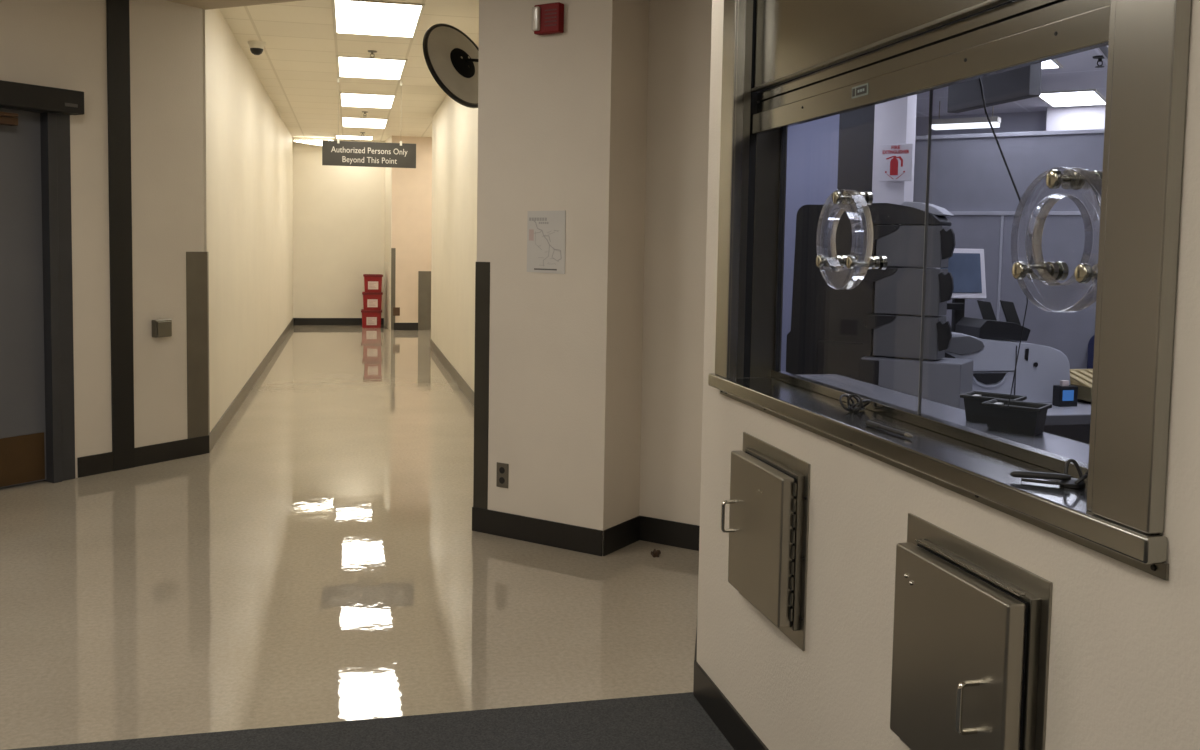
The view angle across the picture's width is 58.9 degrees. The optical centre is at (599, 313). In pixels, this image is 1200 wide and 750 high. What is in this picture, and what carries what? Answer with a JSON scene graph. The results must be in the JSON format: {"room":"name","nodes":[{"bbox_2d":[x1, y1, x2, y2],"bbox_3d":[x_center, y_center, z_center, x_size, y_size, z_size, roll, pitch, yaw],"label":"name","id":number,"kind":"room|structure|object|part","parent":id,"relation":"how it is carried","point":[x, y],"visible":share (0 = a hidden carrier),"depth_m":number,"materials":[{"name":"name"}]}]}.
{"room":"hospital corridor","nodes":[
{"label":"hospital corridor","id":0,"kind":"room"},
{"bbox_2d":[0,0,203,477],"bbox_3d":[-4.137,-0.507,5.100,0.160,3.200,5.180,3,4,32],"label":"wall","id":1,"kind":"structure","parent":0,"point":[62,44],"depth_m":6.81,"materials":[{"name":"beige paint"}]},
{"bbox_2d":[0,106,74,487],"bbox_3d":[-3.558,-0.088,5.995,0.145,2.265,1.190,3,4,32],"label":"door","id":2,"kind":"structure","parent":1,"relation":"in","point":[37,419],"depth_m":6.31,"materials":[{"name":"grey metal"}]},
{"bbox_3d":[-3.588,0.880,6.048,0.005,0.285,0.878,3,4,32],"label":"kick plate","id":3,"kind":"part","parent":2,"relation":"part of","materials":[{"name":"brown metal"}]},
{"bbox_2d":[0,80,83,125],"bbox_3d":[-3.461,-1.181,5.871,0.138,0.235,1.225,3,4,32],"label":"operator","id":4,"kind":"object","parent":2,"relation":"attached to","point":[12,94],"visible":1,"depth_m":6.11,"materials":[{"name":"black paint"}]},
{"bbox_3d":[-3.430,-1.118,5.955,0.109,0.100,0.335,3,4,32],"label":"closer arm","id":5,"kind":"part","parent":4,"relation":"part of","materials":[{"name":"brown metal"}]},
{"bbox_3d":[-3.126,-1.230,6.282,0.004,0.020,0.080,3,4,32],"label":"maker plate","id":6,"kind":"part","parent":4,"relation":"part of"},
{"bbox_2d":[106,0,134,470],"bbox_3d":[-3.032,-0.510,6.723,0.012,3.030,0.150,3,4,32],"label":"trim","id":7,"kind":"structure","parent":1,"relation":"attached to","point":[117,11],"depth_m":6.72,"materials":[{"name":"black paint"}]},
{"bbox_2d":[77,435,209,477],"bbox_3d":[-4.085,1.030,5.167,0.009,0.125,5.206,3,4,32],"label":"baseboard","id":8,"kind":"structure","parent":1,"relation":"attached to","point":[156,453],"depth_m":7.00,"materials":[{"name":"black plastic"}]},
{"bbox_2d":[152,319,171,337],"bbox_3d":[-2.880,0.099,6.989,0.052,0.115,0.125,3,4,32],"label":"plate","id":9,"kind":"object","parent":1,"relation":"attached to","point":[160,327],"visible":1,"depth_m":6.96,"materials":[{"name":"metal"}]},
{"bbox_3d":[-2.861,0.100,6.977,0.007,0.091,0.101,3,4,32],"label":"plate","id":10,"kind":"part","parent":9,"relation":"part of","materials":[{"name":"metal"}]},
{"bbox_2d":[186,252,209,438],"bbox_3d":[-2.740,0.214,7.285,0.041,1.270,0.223,2,4,19],"label":"guard","id":11,"kind":"object","parent":1,"relation":"attached to","point":[197,263],"visible":1,"depth_m":7.26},
{"bbox_2d":[167,0,302,9],"bbox_3d":[-1.939,-1.833,1.759,6.497,0.300,10.950,0,4,-13],"label":"ceiling","id":12,"kind":"structure","parent":0,"point":[203,4],"depth_m":6.97,"materials":[{"name":"paint"}]},
{"bbox_2d":[202,9,292,431],"bbox_3d":[-4.075,-1.016,12.830,0.150,3.200,11.480,0,4,-13],"label":"wall","id":13,"kind":"structure","parent":0,"point":[248,145],"depth_m":9.61,"materials":[{"name":"paint"}]},
{"bbox_2d":[209,318,293,450],"bbox_3d":[-3.995,0.527,12.826,0.009,0.125,11.235,0,4,-13],"label":"baseboard","id":14,"kind":"structure","parent":13,"relation":"attached to","point":[218,429],"depth_m":9.70,"materials":[{"name":"grey plastic"}]},
{"bbox_2d":[293,139,384,317],"bbox_3d":[-3.855,-1.391,18.585,3.210,3.200,0.150,0,4,-13],"label":"wall","id":15,"kind":"structure","parent":0,"point":[339,211],"depth_m":18.34,"materials":[{"name":"paint"}]},
{"bbox_2d":[294,318,383,324],"bbox_3d":[-4.527,0.147,18.453,1.545,0.125,0.009,0,4,-13],"label":"baseboard","id":16,"kind":"structure","parent":15,"relation":"attached to","point":[297,321],"depth_m":18.41,"materials":[{"name":"black plastic"}]},
{"bbox_2d":[219,0,478,140],"bbox_3d":[-2.348,-2.604,12.291,3.160,0.100,13.100,0,4,-13],"label":"ceiling","id":17,"kind":"structure","parent":0,"point":[296,67],"depth_m":10.35,"materials":[{"name":"tile"}]},
{"bbox_2d":[248,40,265,54],"bbox_3d":[-2.997,-2.310,9.276,0.150,0.113,0.150,0,4,-13],"label":"dome camera","id":18,"kind":"object","parent":17,"relation":"attached to","point":[256,47],"visible":1,"depth_m":9.23,"materials":[{"name":"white plastic"}]},
{"bbox_2d":[293,137,333,146],"bbox_3d":[-4.869,-2.899,18.082,0.660,0.160,0.151,0,4,-13],"label":"ceiling light","id":19,"kind":"object","parent":17,"relation":"attached to","point":[301,140],"visible":0.76,"depth_m":18.00,"materials":[{"name":"white plastic"}]},
{"bbox_2d":[295,140,332,144],"bbox_3d":[-4.853,-2.883,18.013,0.640,0.113,0.008,0,4,-13],"label":"diffuser","id":20,"kind":"object","parent":19,"relation":"attached to","point":[310,142],"depth_m":18.00,"materials":[{"name":"white plastic"}]},
{"bbox_2d":[335,135,373,139],"bbox_3d":[-4.108,-2.940,17.774,0.620,0.012,0.620,0,4,-13],"label":"recessed light","id":21,"kind":"object","parent":17,"relation":"in","point":[356,137],"visible":1,"depth_m":17.74,"materials":[{"name":"white plastic"}]},
{"bbox_2d":[341,117,388,128],"bbox_3d":[-3.441,-2.780,15.522,0.650,0.012,1.280,0,4,-13],"label":"recessed light","id":22,"kind":"object","parent":17,"relation":"in","point":[360,122],"visible":1,"depth_m":15.45,"materials":[{"name":"white plastic"}]},
{"bbox_2d":[339,92,395,108],"bbox_3d":[-2.859,-2.607,13.046,0.650,0.012,1.280,0,4,-13],"label":"recessed light","id":23,"kind":"object","parent":17,"relation":"in","point":[366,100],"visible":1,"depth_m":12.98,"materials":[{"name":"white plastic"}]},
{"bbox_2d":[322,77,415,167],"bbox_3d":[-2.455,-2.027,11.328,0.980,0.927,0.028,0,4,-13],"label":"hanging sign","id":24,"kind":"object","parent":17,"relation":"hanging from","point":[334,153],"visible":1,"depth_m":11.34,"materials":[{"name":"black plastic"}]},
{"bbox_3d":[-2.461,-1.695,11.350,0.980,0.262,0.016,0,4,-13],"label":"panel","id":25,"kind":"part","parent":24,"relation":"part of","materials":[{"name":"grey plastic"}]},
{"bbox_2d":[336,55,406,79],"bbox_3d":[-2.278,-2.434,10.569,0.650,0.012,1.280,0,4,-13],"label":"recessed light","id":26,"kind":"object","parent":17,"relation":"in","point":[347,66],"visible":0.93,"depth_m":10.49,"materials":[{"name":"white plastic"}]},
{"bbox_2d":[368,50,376,58],"bbox_3d":[-2.062,-2.343,9.627,0.084,0.062,0.084,0,4,-13],"label":"sprinkler head","id":27,"kind":"object","parent":17,"relation":"attached to","point":[372,52],"visible":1,"depth_m":9.62},
{"bbox_2d":[332,0,424,37],"bbox_3d":[-1.724,-2.268,8.209,0.650,0.012,1.280,0,4,-13],"label":"recessed light","id":28,"kind":"object","parent":17,"relation":"in","point":[357,17],"visible":1,"depth_m":8.13,"materials":[{"name":"white plastic"}]},
{"bbox_2d":[0,325,698,749],"bbox_3d":[-0.448,0.999,8.459,15.000,0.120,24.500,0,4,-13],"label":"floor","id":29,"kind":"structure","parent":0,"point":[324,561],"depth_m":4.60,"materials":[{"name":"tile"}]},
{"bbox_2d":[6,692,733,749],"bbox_3d":[-1.773,1.485,-0.266,5.805,0.010,6.490,0,4,-13],"label":"carpet","id":30,"kind":"object","parent":29,"relation":"on","point":[677,721],"visible":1,"depth_m":3.22,"materials":[{"name":"grey carpet"}]},
{"bbox_2d":[361,309,381,327],"bbox_3d":[-3.896,0.093,18.118,0.349,0.299,0.324,0,4,-13],"label":"storage tote","id":31,"kind":"object","parent":29,"relation":"on","point":[370,318],"visible":1,"depth_m":17.97,"materials":[{"name":"red plastic"}]},
{"bbox_2d":[362,292,382,309],"bbox_3d":[-3.880,-0.209,18.111,0.339,0.299,0.324,0,4,-13],"label":"storage tote","id":32,"kind":"object","parent":31,"relation":"on","point":[371,300],"visible":0.99,"depth_m":17.97,"materials":[{"name":"red plastic"}]},
{"bbox_2d":[363,274,382,291],"bbox_3d":[-3.867,-0.511,18.103,0.324,0.299,0.324,0,4,-13],"label":"storage tote","id":33,"kind":"object","parent":32,"relation":"on","point":[372,282],"visible":1,"depth_m":17.96,"materials":[{"name":"red plastic"}]},
{"bbox_2d":[651,549,660,556],"bbox_3d":[0.269,1.152,5.115,0.049,0.038,0.038,0,4,-13],"label":"scrap","id":34,"kind":"object","parent":29,"relation":"on","point":[655,553],"visible":1,"depth_m":5.11,"materials":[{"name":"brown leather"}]},
{"bbox_2d":[786,201,973,408],"bbox_3d":[1.264,0.359,4.766,0.782,1.700,0.454,3,4,32],"label":"machine","id":35,"kind":"object","parent":29,"relation":"on","point":[870,332],"visible":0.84,"depth_m":4.54,"materials":[{"name":"grey plastic"}]},
{"bbox_3d":[1.056,0.368,4.686,0.210,0.485,0.020,3,4,32],"label":"door","id":36,"kind":"part","parent":35,"relation":"part of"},
{"bbox_3d":[1.397,-0.448,4.570,0.206,0.059,0.170,3,4,32],"label":"lid","id":37,"kind":"part","parent":35,"relation":"part of","materials":[{"name":"plastic"}]},
{"bbox_2d":[913,129,1103,368],"bbox_3d":[2.971,0.001,6.549,2.230,2.240,0.085,3,4,32],"label":"partition","id":38,"kind":"object","parent":29,"relation":"on","point":[970,179],"depth_m":6.72,"materials":[{"name":"grey fabric"}]},
{"bbox_3d":[2.285,0.195,6.989,0.622,1.670,0.070,3,4,32],"label":"panel","id":39,"kind":"part","parent":38,"relation":"part of","materials":[{"name":"grey fabric"}]},
{"bbox_3d":[2.554,0.211,6.818,0.016,1.670,0.078,3,4,32],"label":"post","id":40,"kind":"part","parent":38,"relation":"part of","materials":[{"name":"grey metal"}]},
{"bbox_3d":[2.989,-0.858,6.499,2.230,0.470,0.060,3,4,32],"label":"panel","id":41,"kind":"part","parent":38,"relation":"part of","materials":[{"name":"grey fabric"}]},
{"bbox_3d":[2.992,-1.105,6.479,2.230,0.025,0.077,3,4,32],"label":"rail","id":42,"kind":"part","parent":38,"relation":"part of","materials":[{"name":"grey metal"}]},
{"bbox_3d":[2.981,-0.611,6.509,2.230,0.025,0.085,3,4,32],"label":"rail","id":43,"kind":"part","parent":38,"relation":"part of","materials":[{"name":"grey metal"}]},
{"bbox_3d":[3.239,0.251,6.399,1.592,1.670,0.070,3,4,32],"label":"panel","id":44,"kind":"part","parent":38,"relation":"part of","materials":[{"name":"grey fabric"}]},
{"bbox_2d":[1043,400,1090,443],"bbox_3d":[2.233,0.815,5.398,1.120,0.740,0.783,0,4,-13],"label":"office desk","id":45,"kind":"object","parent":29,"relation":"on","point":[1073,423],"visible":0.02,"depth_m":5.15,"materials":[{"name":"grey laminate"}]},
{"bbox_2d":[940,248,985,331],"bbox_3d":[1.902,0.040,5.635,0.293,0.764,0.104,0,4,-13],"label":"desktop monitor","id":46,"kind":"object","parent":45,"relation":"on","point":[966,266],"visible":0.41,"depth_m":5.62,"materials":[{"name":"white paint"}]},
{"bbox_3d":[1.903,-0.209,5.631,0.293,0.267,0.080,0,4,-13],"label":"frame","id":47,"kind":"part","parent":46,"relation":"part of","materials":[{"name":"white paint"}]},
{"bbox_2d":[944,332,1069,402],"bbox_3d":[1.973,0.262,5.418,0.739,0.352,0.370,0,4,-13],"label":"printer","id":48,"kind":"object","parent":45,"relation":"on","point":[1039,368],"visible":0.53,"depth_m":5.26,"materials":[{"name":"plastic"}]},
{"bbox_2d":[945,336,984,354],"bbox_3d":[1.768,0.156,5.203,0.226,0.094,0.060,0,4,-13],"label":"tray","id":49,"kind":"object","parent":48,"relation":"on","point":[959,345],"depth_m":5.18,"materials":[{"name":"grey plastic"}]},
{"bbox_2d":[956,300,1030,340],"bbox_3d":[2.007,0.033,5.426,0.289,0.202,0.220,0,4,-13],"label":"holder","id":50,"kind":"object","parent":48,"relation":"on","point":[988,327],"visible":0.94,"depth_m":5.35,"materials":[{"name":"black plastic"}]},
{"bbox_2d":[1052,380,1077,406],"bbox_3d":[2.290,0.393,5.227,0.100,0.128,0.063,0,4,-13],"label":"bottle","id":51,"kind":"object","parent":45,"relation":"on","point":[1064,394],"visible":1,"depth_m":5.20,"materials":[{"name":"black plastic"}]},
{"bbox_2d":[1062,390,1073,400],"bbox_3d":[2.289,0.403,5.198,0.060,0.052,0.004,0,4,-13],"label":"label","id":52,"kind":"object","parent":51,"relation":"attached to","point":[1067,395],"depth_m":5.19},
{"bbox_3d":[2.185,0.690,5.606,1.080,0.462,0.020,0,4,-13],"label":"modesty panel","id":53,"kind":"part","parent":45,"relation":"part of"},
{"bbox_2d":[1070,369,1092,402],"bbox_3d":[2.554,0.374,5.416,0.370,0.150,0.265,0,4,-13],"label":"tray","id":54,"kind":"object","parent":45,"relation":"on","point":[1082,378],"visible":0.21,"depth_m":5.40,"materials":[{"name":"beige wood"}]},
{"bbox_3d":[2.526,0.340,5.535,0.370,0.100,0.015,0,4,-13],"label":"rail","id":55,"kind":"part","parent":54,"relation":"part of","materials":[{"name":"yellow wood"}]},
{"bbox_2d":[1087,335,1094,368],"bbox_3d":[3.037,0.641,6.126,0.588,1.018,0.586,3,4,27],"label":"office chair","id":56,"kind":"object","parent":29,"relation":"on","point":[1090,355],"visible":0.09,"depth_m":6.40,"materials":[{"name":"blue fabric"}]},
{"bbox_2d":[385,136,391,261],"bbox_3d":[-3.597,-1.350,18.031,0.006,3.200,1.053,0,4,-17],"label":"wall","id":57,"kind":"structure","parent":0,"point":[388,171],"depth_m":17.93,"materials":[{"name":"paint"}]},
{"bbox_2d":[384,248,395,329],"bbox_3d":[-3.615,-0.432,18.078,0.077,1.360,1.057,0,4,-21],"label":"guard","id":58,"kind":"object","parent":57,"relation":"attached to","point":[389,267],"visible":1,"depth_m":17.73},
{"bbox_2d":[392,136,431,322],"bbox_3d":[-2.893,-1.349,18.196,1.515,3.200,1.050,0,4,-13],"label":"wall","id":59,"kind":"structure","parent":0,"point":[411,187],"depth_m":17.60,"materials":[{"name":"paint"}]},
{"bbox_2d":[393,307,399,315],"bbox_3d":[-3.375,-0.027,17.628,0.110,0.140,0.014,0,4,-13],"label":"power outlet","id":60,"kind":"object","parent":59,"relation":"attached to","point":[396,310],"visible":1,"depth_m":17.62,"materials":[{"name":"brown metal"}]},
{"bbox_2d":[394,323,417,329],"bbox_3d":[-2.742,0.221,17.796,1.400,0.125,0.009,0,4,-13],"label":"baseboard","id":61,"kind":"structure","parent":59,"relation":"attached to","point":[397,326],"depth_m":17.68,"materials":[{"name":"black plastic"}]},
{"bbox_2d":[418,271,430,329],"bbox_3d":[-2.925,-0.208,17.722,0.210,0.985,0.012,0,4,-13],"label":"guard","id":62,"kind":"object","parent":59,"relation":"attached to","point":[424,277],"visible":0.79,"depth_m":17.72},
{"bbox_2d":[431,95,477,390],"bbox_3d":[-1.230,-0.802,10.337,0.130,3.200,9.250,0,4,-13],"label":"wall","id":63,"kind":"structure","parent":0,"point":[454,125],"depth_m":11.46,"materials":[{"name":"paint"}]},
{"bbox_2d":[423,23,478,107],"bbox_3d":[-0.862,-1.613,6.968,0.269,0.556,0.748,5,5,45],"label":"convex mirror","id":64,"kind":"object","parent":63,"relation":"attached to","point":[451,57],"visible":0.8,"depth_m":6.82,"materials":[{"name":"black plastic"}]},
{"bbox_3d":[-0.694,-1.696,7.004,0.090,0.142,0.454,5,5,45],"label":"wall arm","id":65,"kind":"part","parent":64,"relation":"part of","materials":[{"name":"black paint"}]},
{"bbox_2d":[430,338,473,405],"bbox_3d":[-1.341,0.726,10.495,0.009,0.125,9.100,0,4,-13],"label":"baseboard","id":66,"kind":"structure","parent":63,"relation":"attached to","point":[469,393],"depth_m":11.43,"materials":[{"name":"grey plastic"}]},
{"bbox_2d":[477,0,649,555],"bbox_3d":[-0.085,-0.467,5.544,0.785,3.200,0.792,3,4,32],"label":"wall pillar","id":67,"kind":"structure","parent":0,"point":[562,117],"depth_m":5.19,"materials":[{"name":"beige paint"}]},
{"bbox_2d":[473,262,489,508],"bbox_3d":[-0.607,0.372,5.445,0.092,1.270,0.004,3,4,32],"label":"guard","id":68,"kind":"object","parent":67,"relation":"attached to","point":[482,269],"visible":1,"depth_m":5.44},
{"bbox_2d":[496,462,508,487],"bbox_3d":[-0.496,0.823,5.399,0.074,0.126,0.008,3,4,31],"label":"power outlet","id":69,"kind":"object","parent":67,"relation":"attached to","point":[502,468],"visible":1,"depth_m":5.39,"materials":[{"name":"black plastic"}]},
{"bbox_2d":[499,467,504,473],"bbox_3d":[-0.497,0.798,5.395,0.034,0.034,0.002,3,4,32],"label":"socket","id":70,"kind":"object","parent":69,"relation":"attached to","point":[501,469],"depth_m":5.39,"materials":[{"name":"black plastic"}]},
{"bbox_2d":[499,477,504,483],"bbox_3d":[-0.498,0.850,5.399,0.034,0.034,0.002,3,4,32],"label":"socket","id":71,"kind":"object","parent":69,"relation":"attached to","point":[501,479],"depth_m":5.40,"materials":[{"name":"black plastic"}]},
{"bbox_2d":[527,211,565,273],"bbox_3d":[-0.264,-0.348,5.191,0.226,0.306,0.004,3,4,32],"label":"map sheet","id":72,"kind":"object","parent":67,"relation":"attached to","point":[546,230],"visible":1,"depth_m":5.19,"materials":[{"name":"white paper"}]},
{"bbox_2d":[532,2,563,34],"bbox_3d":[-0.250,-1.411,5.090,0.149,0.138,0.064,3,4,32],"label":"fire alarm strobe","id":73,"kind":"object","parent":67,"relation":"attached to","point":[548,18],"visible":1,"depth_m":5.07,"materials":[{"name":"red plastic"}]},
{"bbox_2d":[544,8,556,25],"bbox_3d":[-0.235,-1.409,5.065,0.070,0.078,0.003,3,4,32],"label":"grille","id":74,"kind":"object","parent":73,"relation":"attached to","point":[556,8],"depth_m":5.06,"materials":[{"name":"red plastic"}]},
{"bbox_2d":[472,507,699,555],"bbox_3d":[-0.083,1.092,5.274,1.219,0.125,0.328,2,4,8],"label":"baseboard","id":75,"kind":"structure","parent":67,"relation":"attached to","point":[529,529],"depth_m":5.28,"materials":[{"name":"black plastic"}]},
{"bbox_2d":[639,0,711,525],"bbox_3d":[0.367,-0.442,5.286,0.509,3.200,0.127,3,4,32],"label":"wall","id":76,"kind":"structure","parent":0,"point":[679,56],"depth_m":5.22,"materials":[{"name":"beige paint"}]},
{"bbox_2d":[781,114,839,371],"bbox_3d":[1.427,-0.284,7.348,0.600,2.650,0.100,3,4,32],"label":"wall","id":77,"kind":"structure","parent":0,"point":[812,146],"depth_m":7.27,"materials":[{"name":"grey paint"}]},
{"bbox_2d":[837,105,874,192],"bbox_3d":[1.749,-0.257,7.014,0.300,2.650,0.330,3,4,32],"label":"panel","id":78,"kind":"object","parent":77,"relation":"attached to","point":[856,127],"depth_m":6.84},
{"bbox_2d":[872,94,916,204],"bbox_3d":[1.784,-0.225,6.540,0.196,2.650,0.200,3,4,32],"label":"column","id":79,"kind":"structure","parent":0,"point":[894,120],"depth_m":6.41,"materials":[{"name":"white paint"}]},
{"bbox_2d":[878,144,912,180],"bbox_3d":[1.774,-0.900,6.363,0.200,0.220,0.048,3,4,32],"label":"sign","id":80,"kind":"object","parent":79,"relation":"attached to","point":[895,160],"visible":1,"depth_m":6.34,"materials":[{"name":"white paint"}]},
{"bbox_2d":[696,0,1199,749],"bbox_3d":[1.142,-0.100,0.296,0.122,3.200,6.468,0,4,-13],"label":"wall","id":81,"kind":"structure","parent":0,"point":[1124,655],"depth_m":2.25,"materials":[{"name":"beige paint"}]},
{"bbox_2d":[693,616,768,749],"bbox_3d":[0.922,1.378,1.191,0.474,0.125,8.093,0,4,-9],"label":"baseboard","id":82,"kind":"structure","parent":81,"relation":"attached to","point":[731,724],"depth_m":3.25,"materials":[{"name":"black plastic"}]},
{"bbox_2d":[721,432,810,650],"bbox_3d":[0.418,0.599,2.875,0.105,0.478,0.456,0,4,-13],"label":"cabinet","id":83,"kind":"object","parent":81,"relation":"attached to","point":[768,529],"visible":1,"depth_m":2.75,"materials":[{"name":"metal"}]},
{"bbox_3d":[0.360,0.570,2.983,0.041,0.092,0.010,0,4,-13],"label":"handle","id":84,"kind":"part","parent":83,"relation":"part of","materials":[{"name":"silver metal"}]},
{"bbox_3d":[0.427,0.593,2.856,0.036,0.382,0.372,0,4,-13],"label":"door","id":85,"kind":"part","parent":83,"relation":"part of","materials":[{"name":"metal"}]},
{"bbox_3d":[0.461,0.594,2.855,0.021,0.398,0.364,0,4,-13],"label":"cabinet frame","id":86,"kind":"part","parent":83,"relation":"part of","materials":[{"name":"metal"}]},
{"bbox_2d":[708,373,1168,579],"bbox_3d":[0.630,0.259,2.406,0.168,0.105,1.872,0,4,-13],"label":"counter ledge","id":87,"kind":"object","parent":81,"relation":"attached to","point":[974,472],"depth_m":2.02,"materials":[{"name":"metal"}]},
{"bbox_3d":[0.618,0.216,2.581,0.076,0.042,0.058,2,4,9],"label":"pen coil","id":88,"kind":"part","parent":87,"relation":"part of","materials":[{"name":"silver metal"}]},
{"bbox_2d":[866,420,912,437],"bbox_3d":[0.622,0.250,2.287,0.012,0.012,0.176,0,4,-18],"label":"ballpoint pen","id":89,"kind":"object","parent":87,"relation":"on","point":[868,423],"visible":1,"depth_m":2.29,"materials":[{"name":"black plastic"}]},
{"bbox_2d":[1010,459,1087,487],"bbox_3d":[0.792,0.261,1.796,0.175,0.062,0.064,4,5,40],"label":"pen","id":90,"kind":"object","parent":87,"relation":"on","point":[1065,479],"visible":0.69,"depth_m":1.80,"materials":[{"name":"black plastic"}]},
{"bbox_3d":[0.829,0.262,1.774,0.049,0.062,0.104,-1,4,-33],"label":"cord","id":91,"kind":"part","parent":90,"relation":"part of","materials":[{"name":"black plastic"}]},
{"bbox_2d":[798,374,1088,463],"bbox_3d":[0.833,0.375,2.410,0.246,0.244,1.850,0,4,-13],"label":"shelf","id":92,"kind":"object","parent":81,"relation":"attached to","point":[1059,445],"visible":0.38,"depth_m":2.58,"materials":[{"name":"grey metal"}]},
{"bbox_2d":[960,391,1026,422],"bbox_3d":[0.905,0.220,2.450,0.124,0.062,0.088,4,5,39],"label":"storage bin","id":93,"kind":"object","parent":92,"relation":"on","point":[974,412],"visible":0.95,"depth_m":2.44,"materials":[{"name":"grey plastic"}]},
{"bbox_2d":[981,399,1051,435],"bbox_3d":[0.910,0.228,2.325,0.124,0.062,0.088,4,5,39],"label":"storage bin","id":94,"kind":"object","parent":92,"relation":"on","point":[1020,417],"visible":1,"depth_m":2.30,"materials":[{"name":"grey plastic"}]},
{"bbox_2d":[715,0,1191,534],"bbox_3d":[0.659,-0.471,2.352,0.178,1.446,1.829,0,4,-13],"label":"window","id":95,"kind":"structure","parent":81,"relation":"in","point":[1149,40],"depth_m":1.56,"materials":[{"name":"metal"}]},
{"bbox_2d":[815,189,887,289],"bbox_3d":[0.628,-0.183,2.659,0.098,0.250,0.250,0,4,-13],"label":"ring","id":96,"kind":"object","parent":95,"relation":"attached to","point":[840,272],"visible":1,"depth_m":2.61,"materials":[{"name":"clear plastic"}]},
{"bbox_2d":[751,0,1110,134],"bbox_3d":[0.645,-0.807,2.350,0.032,0.667,1.600,0,4,-13],"label":"rolling shutter","id":97,"kind":"object","parent":95,"relation":"attached to","point":[814,59],"visible":0.94,"depth_m":2.34,"materials":[{"name":"metal"}]},
{"bbox_3d":[0.642,-0.871,2.341,0.010,0.537,1.594,0,4,-13],"label":"panel","id":98,"kind":"part","parent":97,"relation":"part of","materials":[{"name":"metal"}]},
{"bbox_2d":[979,78,1027,407],"bbox_3d":[0.842,-0.146,2.139,0.096,0.706,0.193,0,4,-13],"label":"cable","id":99,"kind":"object","parent":95,"relation":"attached to","point":[980,83],"visible":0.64,"depth_m":2.13,"materials":[{"name":"black plastic"}]},
{"bbox_2d":[1011,167,1101,311],"bbox_3d":[0.820,-0.126,1.843,0.098,0.250,0.250,0,4,-13],"label":"ring","id":100,"kind":"object","parent":95,"relation":"attached to","point":[1037,278],"visible":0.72,"depth_m":1.84,"materials":[{"name":"clear plastic"}]},
{"bbox_2d":[890,513,1052,749],"bbox_3d":[0.633,0.662,1.961,0.105,0.478,0.456,0,4,-13],"label":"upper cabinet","id":101,"kind":"object","parent":81,"relation":"attached to","point":[972,626],"visible":1,"depth_m":1.88,"materials":[{"name":"metal"}]},
{"bbox_3d":[0.631,0.678,1.827,0.041,0.095,0.010,0,4,-13],"label":"handle","id":102,"kind":"part","parent":101,"relation":"part of","materials":[{"name":"silver metal"}]},
{"bbox_3d":[0.675,0.657,1.941,0.021,0.398,0.364,0,4,-13],"label":"cabinet frame","id":103,"kind":"part","parent":101,"relation":"part of","materials":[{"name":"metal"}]},
{"bbox_2d":[915,111,1046,135],"bbox_3d":[4.525,-0.300,8.398,4.760,2.650,0.150,3,4,32],"label":"wall","id":104,"kind":"structure","parent":0,"point":[1017,121],"depth_m":8.94,"materials":[{"name":"paint"}]},
{"bbox_2d":[916,48,1107,116],"bbox_3d":[3.869,-1.382,3.733,6.745,0.100,12.074,0,4,-13],"label":"ceiling","id":105,"kind":"structure","parent":0,"point":[1078,72],"depth_m":7.42,"materials":[{"name":"tile"}]},
{"bbox_2d":[932,101,1000,129],"bbox_3d":[2.816,-1.535,8.183,0.500,0.217,0.120,3,4,32],"label":"linear light","id":106,"kind":"object","parent":105,"relation":"hanging from","point":[974,122],"visible":0.8,"depth_m":8.14,"materials":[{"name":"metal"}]},
{"bbox_2d":[932,122,999,129],"bbox_3d":[2.815,-1.442,8.190,0.490,0.032,0.110,3,4,32],"label":"diffuser","id":107,"kind":"object","parent":106,"relation":"attached to","point":[935,125],"depth_m":8.16,"materials":[{"name":"white plastic"}]},
{"bbox_2d":[947,62,1041,112],"bbox_3d":[1.842,-1.214,4.981,0.060,0.470,0.660,0,4,-13],"label":"panel","id":108,"kind":"object","parent":105,"relation":"hanging from","point":[1021,83],"visible":0.3,"depth_m":4.90,"materials":[{"name":"black paint"}]},
{"bbox_2d":[1042,59,1062,68],"bbox_3d":[2.523,-1.527,6.433,0.420,0.012,0.700,3,4,32],"label":"recessed light","id":109,"kind":"object","parent":105,"relation":"in","point":[1051,64],"visible":0.17,"depth_m":6.53,"materials":[{"name":"white plastic"}]},
{"bbox_2d":[1042,60,1057,67],"bbox_3d":[2.523,-1.528,6.433,0.380,0.007,0.660,3,4,32],"label":"diffuser","id":110,"kind":"object","parent":109,"relation":"attached to","point":[1051,63],"depth_m":6.52,"materials":[{"name":"white plastic"}]},
{"bbox_2d":[1038,89,1105,106],"bbox_3d":[3.550,-1.611,7.983,0.420,0.012,0.820,3,4,32],"label":"recessed light","id":111,"kind":"object","parent":105,"relation":"in","point":[1087,97],"visible":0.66,"depth_m":7.94,"materials":[{"name":"white plastic"}]},
{"bbox_2d":[1093,55,1104,67],"bbox_3d":[2.952,-1.484,6.275,0.084,0.062,0.084,0,4,-13],"label":"sprinkler head","id":112,"kind":"object","parent":105,"relation":"attached to","point":[1099,57],"visible":0.96,"depth_m":6.27},
{"bbox_3d":[2.952,-1.480,6.275,0.038,0.051,0.021,2,4,11],"label":"frame","id":113,"kind":"part","parent":112,"relation":"part of","materials":[{"name":"black paint"}]},
{"bbox_2d":[1097,45,1107,61],"bbox_3d":[2.898,-1.494,6.072,0.070,0.018,1.000,3,4,32],"label":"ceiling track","id":114,"kind":"object","parent":105,"relation":"attached to","point":[1103,50],"visible":0.07,"depth_m":6.02,"materials":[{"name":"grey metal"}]},
{"bbox_2d":[1046,105,1105,130],"bbox_3d":[5.036,-0.255,7.848,3.310,2.650,0.250,3,4,32],"label":"wall","id":115,"kind":"structure","parent":0,"point":[1092,116],"depth_m":8.42,"materials":[{"name":"white paint"}]}
]}

